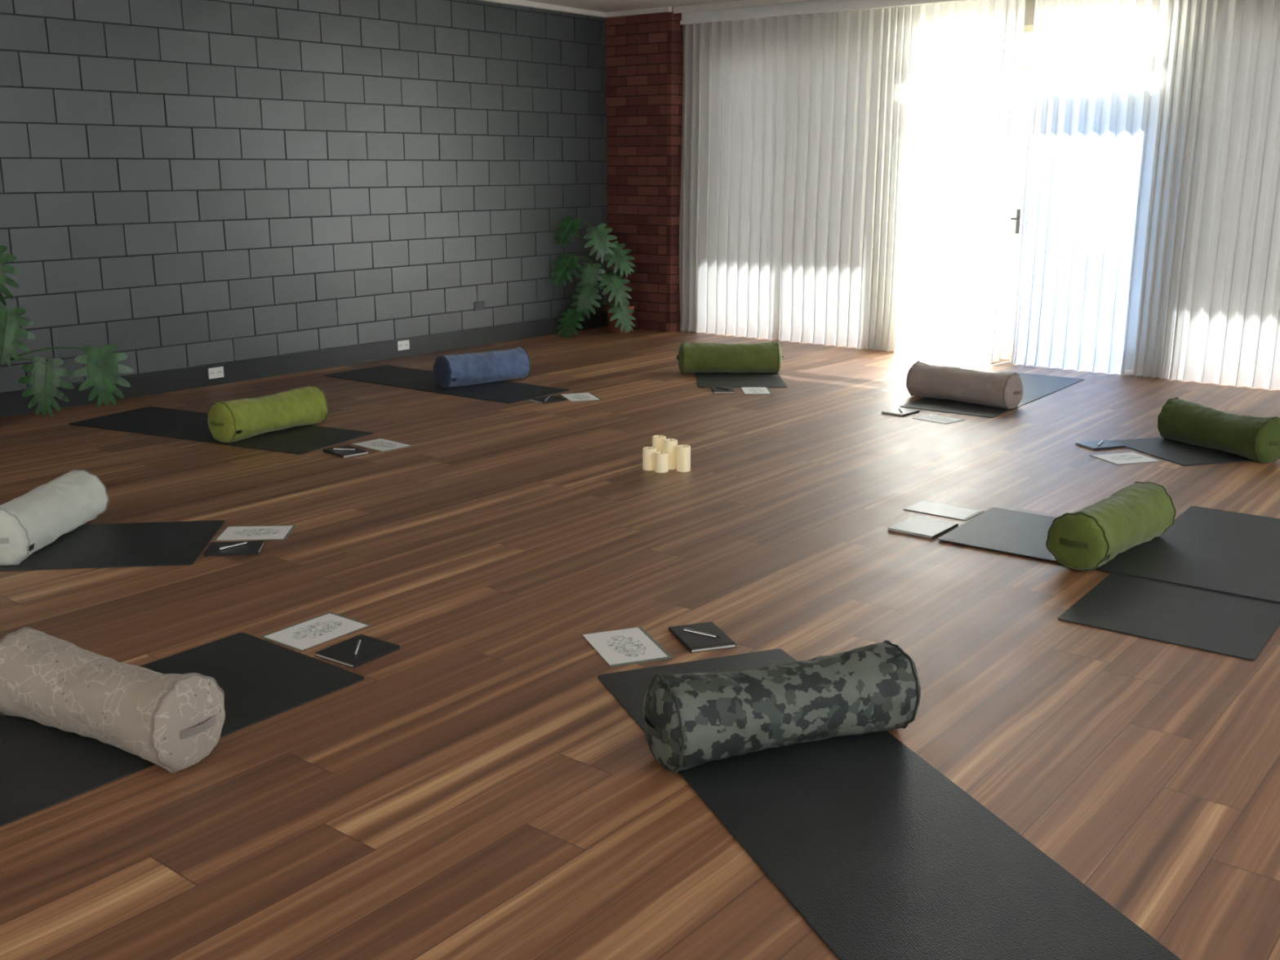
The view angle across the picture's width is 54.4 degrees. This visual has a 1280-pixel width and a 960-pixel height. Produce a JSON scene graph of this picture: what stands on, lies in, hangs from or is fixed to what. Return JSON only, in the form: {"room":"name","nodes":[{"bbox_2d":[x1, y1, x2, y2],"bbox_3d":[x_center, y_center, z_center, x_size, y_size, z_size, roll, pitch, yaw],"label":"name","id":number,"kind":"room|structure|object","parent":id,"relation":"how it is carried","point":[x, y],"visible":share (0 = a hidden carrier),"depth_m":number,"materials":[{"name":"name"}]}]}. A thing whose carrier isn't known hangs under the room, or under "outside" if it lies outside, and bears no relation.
{"room":"exercise studio","nodes":[
{"label":"exercise studio","id":0,"kind":"room"},
{"bbox_2d":[0,0,608,392],"bbox_3d":[-3.943,-1.728,7.146,0.224,2.770,12.170,11,18,37],"label":"wall","id":1,"kind":"structure","parent":0,"point":[184,183],"depth_m":8.74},
{"bbox_2d":[207,366,223,378],"bbox_3d":[-2.898,-0.733,8.521,0.012,0.072,0.115,11,18,37],"label":"power outlet","id":2,"kind":"object","parent":1,"relation":"attached to","point":[215,372],"visible":1,"depth_m":8.52,"materials":[{"name":"white plastic"}]},
{"bbox_2d":[0,310,608,417],"bbox_3d":[-3.913,-0.418,7.317,0.022,0.145,11.570,11,18,37],"label":"baseboard","id":3,"kind":"structure","parent":1,"relation":"attached to","point":[11,402],"depth_m":9.05,"materials":[{"name":"paint"}]},
{"bbox_2d":[397,339,409,351],"bbox_3d":[-1.856,-1.058,9.785,0.012,0.072,0.115,11,18,37],"label":"power outlet","id":4,"kind":"object","parent":1,"relation":"attached to","point":[403,344],"visible":1,"depth_m":9.78,"materials":[{"name":"white plastic"}]},
{"bbox_2d":[474,301,484,311],"bbox_3d":[-1.336,-1.452,10.393,0.012,0.072,0.115,11,18,37],"label":"power outlet","id":5,"kind":"object","parent":1,"relation":"attached to","point":[480,305],"visible":1,"depth_m":10.39,"materials":[{"name":"grey paint"}]},
{"bbox_2d":[478,0,817,17],"bbox_3d":[0.299,-2.199,3.437,10.760,0.050,11.620,11,18,37],"label":"trim","id":6,"kind":"structure","parent":1,"relation":"attached to","point":[744,3],"depth_m":10.45,"materials":[{"name":"beige paint"}]},
{"bbox_2d":[604,304,634,333],"bbox_3d":[-0.184,-1.458,11.263,0.270,0.240,0.270,11,18,37],"label":"pot","id":7,"kind":"object","parent":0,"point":[611,324],"depth_m":11.19,"materials":[{"name":"ceramic"}]},
{"bbox_2d":[523,0,743,12],"bbox_3d":[0.332,-2.301,3.495,11.210,0.120,12.190,11,18,37],"label":"ceiling","id":8,"kind":"structure","parent":0,"point":[603,6],"depth_m":10.39,"materials":[{"name":"beige paint"}]},
{"bbox_2d":[680,0,973,25],"bbox_3d":[4.251,-3.225,7.697,9.950,0.135,0.060,11,18,37],"label":"track","id":9,"kind":"object","parent":8,"relation":"attached to","point":[818,6],"visible":0.9,"depth_m":10.01,"materials":[{"name":"white plastic"}]},
{"bbox_2d":[679,0,1025,362],"bbox_3d":[1.545,-2.405,10.115,3.052,2.624,0.110,11,18,37],"label":"vertical blinds","id":10,"kind":"object","parent":9,"relation":"hanging from","point":[846,177],"visible":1,"depth_m":9.98,"materials":[{"name":"white fabric"}]},
{"bbox_2d":[1009,0,1279,389],"bbox_3d":[5.446,-1.645,7.092,6.788,2.624,0.140,11,18,37],"label":"vertical blinds","id":11,"kind":"object","parent":9,"relation":"hanging from","point":[1148,245],"visible":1,"depth_m":8.59,"materials":[{"name":"white fabric"}]},
{"bbox_2d":[0,325,1279,959],"bbox_3d":[0.332,0.492,4.197,11.210,0.100,12.190,11,18,37],"label":"floor","id":12,"kind":"structure","parent":0,"point":[481,793],"depth_m":3.90,"materials":[{"name":"brown wood"}]},
{"bbox_2d":[0,245,133,417],"bbox_3d":[-3.511,-0.758,6.841,1.190,1.036,0.709,-10,17,-35],"label":"monstera","id":13,"kind":"object","parent":12,"relation":"on","point":[102,368],"visible":1,"depth_m":6.86,"materials":[{"name":"plant"}]},
{"bbox_2d":[0,520,224,571],"bbox_3d":[-2.585,0.268,4.875,1.750,0.004,0.600,-2,14,-6],"label":"yoga mat","id":14,"kind":"object","parent":12,"relation":"on","point":[106,545],"visible":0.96,"depth_m":4.89,"materials":[{"name":"rubber"}]},
{"bbox_2d":[0,469,108,565],"bbox_3d":[-2.377,0.135,4.950,0.248,0.222,0.724,1,14,3],"label":"bolster","id":15,"kind":"object","parent":14,"relation":"on","point":[33,520],"visible":1,"depth_m":4.85,"materials":[{"name":"white fabric"}]},
{"bbox_2d":[0,632,364,826],"bbox_3d":[-1.571,0.702,3.145,0.600,0.004,1.750,11,18,36],"label":"yoga mat","id":16,"kind":"object","parent":12,"relation":"on","point":[42,766],"visible":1,"depth_m":3.35,"materials":[{"name":"rubber"}]},
{"bbox_2d":[0,626,225,773],"bbox_3d":[-1.407,0.556,3.247,0.753,0.235,0.239,8,16,29],"label":"bolster","id":17,"kind":"object","parent":16,"relation":"on","point":[172,722],"visible":1,"depth_m":3.13,"materials":[{"name":"beige fabric"}]},
{"bbox_2d":[68,406,373,454],"bbox_3d":[-2.407,-0.295,7.116,1.750,0.004,0.600,7,16,26],"label":"yoga mat","id":18,"kind":"object","parent":12,"relation":"on","point":[150,420],"visible":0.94,"depth_m":7.02,"materials":[{"name":"rubber"}]},
{"bbox_2d":[207,385,328,442],"bbox_3d":[-2.081,-0.381,7.000,0.244,0.224,0.743,9,17,32],"label":"bolster","id":19,"kind":"object","parent":18,"relation":"on","point":[232,420],"visible":1,"depth_m":6.88,"materials":[{"name":"green fabric"}]},
{"bbox_2d":[203,540,264,556],"bbox_3d":[-1.582,0.266,4.865,0.205,0.012,0.150,-2,14,-7],"label":"notebook","id":20,"kind":"object","parent":12,"relation":"on","point":[253,547],"visible":0.99,"depth_m":4.84,"materials":[{"name":"black leather"}]},
{"bbox_2d":[218,542,248,550],"bbox_3d":[-1.581,0.254,4.863,0.009,0.011,0.130,13,19,41],"label":"pen","id":21,"kind":"object","parent":20,"relation":"on","point":[242,543],"visible":1,"depth_m":4.85,"materials":[{"name":"metal"}]},
{"bbox_2d":[215,524,296,540],"bbox_3d":[-1.565,0.215,5.089,0.280,0.003,0.200,-1,14,-3],"label":"printed card","id":22,"kind":"object","parent":12,"relation":"on","point":[280,531],"visible":1,"depth_m":5.08,"materials":[{"name":"paper"}]},
{"bbox_2d":[260,611,370,650],"bbox_3d":[-1.042,0.485,4.014,0.200,0.003,0.280,10,17,35],"label":"printed card","id":23,"kind":"object","parent":12,"relation":"on","point":[301,636],"visible":1,"depth_m":4.00,"materials":[{"name":"paper"}]},
{"bbox_2d":[323,444,368,457],"bbox_3d":[-1.539,-0.149,6.519,0.150,0.012,0.205,-13,19,-42],"label":"notebook","id":24,"kind":"object","parent":12,"relation":"on","point":[344,454],"visible":0.97,"depth_m":6.49,"materials":[{"name":"black leather"}]},
{"bbox_2d":[333,448,356,450],"bbox_3d":[-1.538,-0.161,6.516,0.130,0.011,0.009,2,14,6],"label":"pen","id":25,"kind":"object","parent":24,"relation":"on","point":[341,449],"visible":1,"depth_m":6.51,"materials":[{"name":"metal"}]},
{"bbox_2d":[315,634,399,668],"bbox_3d":[-0.869,0.525,3.835,0.170,0.012,0.190,10,17,33],"label":"notebook","id":26,"kind":"object","parent":12,"relation":"on","point":[370,648],"visible":1,"depth_m":3.82,"materials":[{"name":"black leather"}]},
{"bbox_2d":[353,639,360,656],"bbox_3d":[-0.869,0.513,3.833,0.009,0.011,0.130,-1,14,-5],"label":"pen","id":27,"kind":"object","parent":26,"relation":"on","point":[359,640],"visible":1,"depth_m":3.82,"materials":[{"name":"metal"}]},
{"bbox_2d":[352,438,413,452],"bbox_3d":[-1.381,-0.189,6.696,0.280,0.003,0.200,12,19,40],"label":"printed card","id":28,"kind":"object","parent":12,"relation":"on","point":[383,445],"visible":1,"depth_m":6.68,"materials":[{"name":"paper"}]},
{"bbox_2d":[323,364,568,403],"bbox_3d":[-1.368,-0.674,8.623,1.800,0.004,0.600,10,17,35],"label":"yoga mat","id":29,"kind":"object","parent":12,"relation":"on","point":[505,392],"visible":0.94,"depth_m":8.52,"materials":[{"name":"rubber"}]},
{"bbox_2d":[432,346,530,387],"bbox_3d":[-1.084,-0.783,8.598,0.724,0.225,0.241,-11,18,-37],"label":"bolster","id":30,"kind":"object","parent":29,"relation":"on","point":[464,369],"visible":1,"depth_m":8.50,"materials":[{"name":"blue fabric"}]},
{"bbox_2d":[529,395,566,404],"bbox_3d":[-0.589,-0.513,7.968,0.190,0.012,0.150,-12,19,-40],"label":"notebook","id":31,"kind":"object","parent":12,"relation":"on","point":[553,398],"visible":1,"depth_m":7.94,"materials":[{"name":"black leather"}]},
{"bbox_2d":[560,392,601,401],"bbox_3d":[-0.382,-0.537,8.082,0.200,0.003,0.280,-5,15,-18],"label":"printed card","id":32,"kind":"object","parent":12,"relation":"on","point":[583,397],"visible":1,"depth_m":8.07,"materials":[{"name":"paper"}]},
{"bbox_2d":[550,214,635,337],"bbox_3d":[-0.364,-1.797,10.958,0.814,1.046,0.397,-10,17,-35],"label":"monstera","id":33,"kind":"object","parent":12,"relation":"on","point":[620,312],"visible":1,"depth_m":10.93,"materials":[{"name":"plant"}]},
{"bbox_2d":[582,626,672,666],"bbox_3d":[-0.042,0.517,3.885,0.200,0.003,0.280,-5,15,-20],"label":"printed card","id":34,"kind":"object","parent":12,"relation":"on","point":[630,646],"visible":1,"depth_m":3.87,"materials":[{"name":"paper"}]},
{"bbox_2d":[642,446,656,471],"bbox_3d":[0.047,-0.110,6.148,0.068,0.116,0.068,11,18,37],"label":"pillar candle","id":35,"kind":"object","parent":12,"relation":"on","point":[648,452],"visible":0.93,"depth_m":6.12,"materials":[{"name":"beige wax"}]},
{"bbox_2d":[652,435,666,451],"bbox_3d":[0.095,-0.148,6.217,0.068,0.158,0.068,11,18,37],"label":"pillar candle","id":36,"kind":"object","parent":12,"relation":"on","point":[657,440],"visible":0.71,"depth_m":6.18,"materials":[{"name":"beige wax"}]},
{"bbox_2d":[654,451,668,472],"bbox_3d":[0.105,-0.092,6.104,0.068,0.103,0.068,11,18,37],"label":"pillar candle","id":37,"kind":"object","parent":12,"relation":"on","point":[661,458],"visible":1,"depth_m":6.08,"materials":[{"name":"beige wax"}]},
{"bbox_2d":[663,438,677,470],"bbox_3d":[0.151,-0.132,6.162,0.068,0.153,0.068,11,18,37],"label":"pillar candle","id":38,"kind":"object","parent":12,"relation":"on","point":[670,445],"visible":0.91,"depth_m":6.13,"materials":[{"name":"beige wax"}]},
{"bbox_2d":[676,444,690,472],"bbox_3d":[0.214,-0.110,6.116,0.068,0.133,0.068,11,18,37],"label":"pillar candle","id":39,"kind":"object","parent":12,"relation":"on","point":[683,451],"visible":1,"depth_m":6.09,"materials":[{"name":"beige wax"}]},
{"bbox_2d":[668,622,736,653],"bbox_3d":[0.196,0.497,3.948,0.150,0.012,0.205,-5,15,-18],"label":"notebook","id":40,"kind":"object","parent":12,"relation":"on","point":[693,642],"visible":1,"depth_m":3.92,"materials":[{"name":"black leather"}]},
{"bbox_2d":[684,627,719,638],"bbox_3d":[0.197,0.485,3.944,0.130,0.011,0.009,9,16,31],"label":"pen","id":41,"kind":"object","parent":40,"relation":"on","point":[686,629],"visible":1,"depth_m":3.94,"materials":[{"name":"metal"}]},
{"bbox_2d":[711,386,734,393],"bbox_3d":[0.552,-0.600,8.313,0.140,0.012,0.190,0,14,-1],"label":"notebook","id":42,"kind":"object","parent":12,"relation":"on","point":[715,390],"visible":0.99,"depth_m":8.26,"materials":[{"name":"black paper"}]},
{"bbox_2d":[715,386,729,390],"bbox_3d":[0.553,-0.611,8.310,0.009,0.011,0.130,-12,18,-40],"label":"pen","id":43,"kind":"object","parent":42,"relation":"on","point":[717,387],"visible":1,"depth_m":8.31,"materials":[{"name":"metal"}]},
{"bbox_2d":[694,372,786,387],"bbox_3d":[0.697,-0.840,9.286,0.600,0.004,1.750,0,14,0],"label":"yoga mat","id":44,"kind":"object","parent":12,"relation":"on","point":[704,380],"visible":0.46,"depth_m":8.71,"materials":[{"name":"rubber"}]},
{"bbox_2d":[676,341,783,373],"bbox_3d":[0.651,-0.890,9.029,0.773,0.222,0.245,0,14,1],"label":"bolster","id":45,"kind":"object","parent":44,"relation":"on","point":[766,357],"visible":1,"depth_m":8.94,"materials":[{"name":"green fabric"}]},
{"bbox_2d":[741,386,772,394],"bbox_3d":[0.776,-0.596,8.315,0.180,0.003,0.260,0,14,-1],"label":"printed card","id":46,"kind":"object","parent":12,"relation":"on","point":[747,390],"visible":1,"depth_m":8.31,"materials":[{"name":"paper"}]},
{"bbox_2d":[597,648,1181,959],"bbox_3d":[0.468,0.754,2.940,0.600,0.004,1.800,-5,15,-20],"label":"yoga mat","id":47,"kind":"object","parent":12,"relation":"on","point":[882,854],"visible":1,"depth_m":2.69,"materials":[{"name":"rubber"}]},
{"bbox_2d":[643,640,920,773],"bbox_3d":[0.368,0.570,3.203,0.752,0.229,0.238,-5,15,-21],"label":"bolster","id":48,"kind":"object","parent":47,"relation":"on","point":[691,720],"visible":1,"depth_m":3.12,"materials":[{"name":"fabric"}]},
{"bbox_2d":[881,407,919,416],"bbox_3d":[1.584,-0.415,7.577,0.150,0.012,0.190,13,19,42],"label":"notebook","id":49,"kind":"object","parent":12,"relation":"on","point":[895,411],"visible":1,"depth_m":7.55,"materials":[{"name":"black leather"}]},
{"bbox_2d":[887,515,958,538],"bbox_3d":[1.170,0.194,5.154,0.200,0.012,0.240,11,18,37],"label":"notebook","id":50,"kind":"object","parent":12,"relation":"on","point":[917,526],"visible":1,"depth_m":5.13,"materials":[{"name":"white paper"}]},
{"bbox_2d":[912,413,965,424],"bbox_3d":[1.770,-0.362,7.384,0.190,0.003,0.240,-12,19,-40],"label":"printed card","id":51,"kind":"object","parent":12,"relation":"on","point":[931,417],"visible":1,"depth_m":7.37,"materials":[{"name":"paper"}]},
{"bbox_2d":[902,500,983,520],"bbox_3d":[1.321,0.131,5.424,0.290,0.003,0.190,11,18,37],"label":"printed card","id":52,"kind":"object","parent":12,"relation":"on","point":[945,510],"visible":1,"depth_m":5.41,"materials":[{"name":"white paper"}]},
{"bbox_2d":[900,371,1084,417],"bbox_3d":[2.370,-0.582,8.259,0.600,0.004,1.720,10,17,35],"label":"yoga mat","id":53,"kind":"object","parent":12,"relation":"on","point":[1035,387],"visible":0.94,"depth_m":7.95,"materials":[{"name":"rubber"}]},
{"bbox_2d":[906,360,1023,408],"bbox_3d":[2.052,-0.608,7.901,0.775,0.225,0.254,13,19,42],"label":"bolster","id":54,"kind":"object","parent":53,"relation":"on","point":[1005,390],"visible":1,"depth_m":7.80,"materials":[{"name":"beige fabric"}]},
{"bbox_2d":[1075,440,1125,450],"bbox_3d":[2.464,-0.188,6.672,0.205,0.012,0.150,-5,15,-19],"label":"notebook","id":55,"kind":"object","parent":12,"relation":"on","point":[1106,444],"visible":1,"depth_m":6.64,"materials":[{"name":"black paper"}]},
{"bbox_2d":[937,506,1279,603],"bbox_3d":[2.065,0.306,4.704,1.750,0.004,0.600,10,17,35],"label":"yoga mat","id":56,"kind":"object","parent":12,"relation":"on","point":[1213,566],"visible":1,"depth_m":4.75,"materials":[{"name":"rubber"}]},
{"bbox_2d":[1045,481,1176,570],"bbox_3d":[1.825,0.167,4.807,0.246,0.220,0.724,13,19,42],"label":"bolster","id":57,"kind":"object","parent":56,"relation":"on","point":[1086,539],"visible":1,"depth_m":4.63,"materials":[{"name":"green fabric"}]},
{"bbox_2d":[1089,451,1161,464],"bbox_3d":[2.489,-0.113,6.393,0.270,0.003,0.220,-4,15,-17],"label":"printed card","id":58,"kind":"object","parent":12,"relation":"on","point":[1131,457],"visible":1,"depth_m":6.38,"materials":[{"name":"paper"}]},
{"bbox_2d":[1057,506,1279,660],"bbox_3d":[2.142,0.330,4.626,0.600,0.004,1.760,10,17,35],"label":"yoga mat","id":59,"kind":"object","parent":12,"relation":"on","point":[1224,624],"visible":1,"depth_m":4.22,"materials":[{"name":"rubber"}]},
{"bbox_2d":[1111,436,1279,466],"bbox_3d":[3.473,-0.201,6.740,1.750,0.004,0.600,-4,15,-16],"label":"yoga mat","id":60,"kind":"object","parent":12,"relation":"on","point":[1181,453],"visible":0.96,"depth_m":6.52,"materials":[{"name":"rubber"}]},
{"bbox_2d":[1157,397,1279,462],"bbox_3d":[3.049,-0.273,6.548,0.250,0.235,0.726,-6,15,-23],"label":"bolster","id":61,"kind":"object","parent":60,"relation":"on","point":[1255,438],"visible":1,"depth_m":6.46,"materials":[{"name":"green fabric"}]},
{"bbox_2d":[605,7,692,332],"bbox_3d":[0.105,-2.776,11.319,0.743,2.770,0.393,11,18,37],"label":"brick pillar","id":62,"kind":"structure","parent":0,"point":[644,53],"depth_m":11.11,"materials":[{"name":"red brick"}]},
{"bbox_2d":[697,0,1035,25],"bbox_3d":[4.420,-1.983,8.160,10.170,2.770,0.100,11,18,37],"label":"wall","id":63,"kind":"structure","parent":0,"point":[1029,4],"depth_m":9.05,"materials":[{"name":"beige paint"}]},
{"bbox_2d":[1000,79,1030,358],"bbox_3d":[2.506,-2.010,9.676,0.972,2.065,0.109,11,18,37],"label":"door","id":64,"kind":"structure","parent":63,"relation":"in","point":[1024,83],"depth_m":9.42,"materials":[{"name":"beige metal"}]},
{"bbox_2d":[1020,24,1033,79],"bbox_3d":[2.912,-2.119,9.360,2.060,2.450,0.090,11,18,37],"label":"door frame","id":65,"kind":"structure","parent":63,"relation":"attached to","point":[1025,71],"depth_m":9.14,"materials":[{"name":"beige metal"}]},
{"label":"outside","id":66,"kind":"structure","parent":0,"visible":0},
{"bbox_3d":[15.407,-3.169,19.103,50.000,0.140,30.610,11,18,37],"label":"paving","id":67,"kind":"object","parent":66,"visible":0},
{"bbox_2d":[1007,124,1020,266],"bbox_3d":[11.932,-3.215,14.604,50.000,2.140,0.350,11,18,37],"label":"door frame","id":68,"kind":"structure","parent":67,"relation":"on","point":[1018,125],"depth_m":19.20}
]}

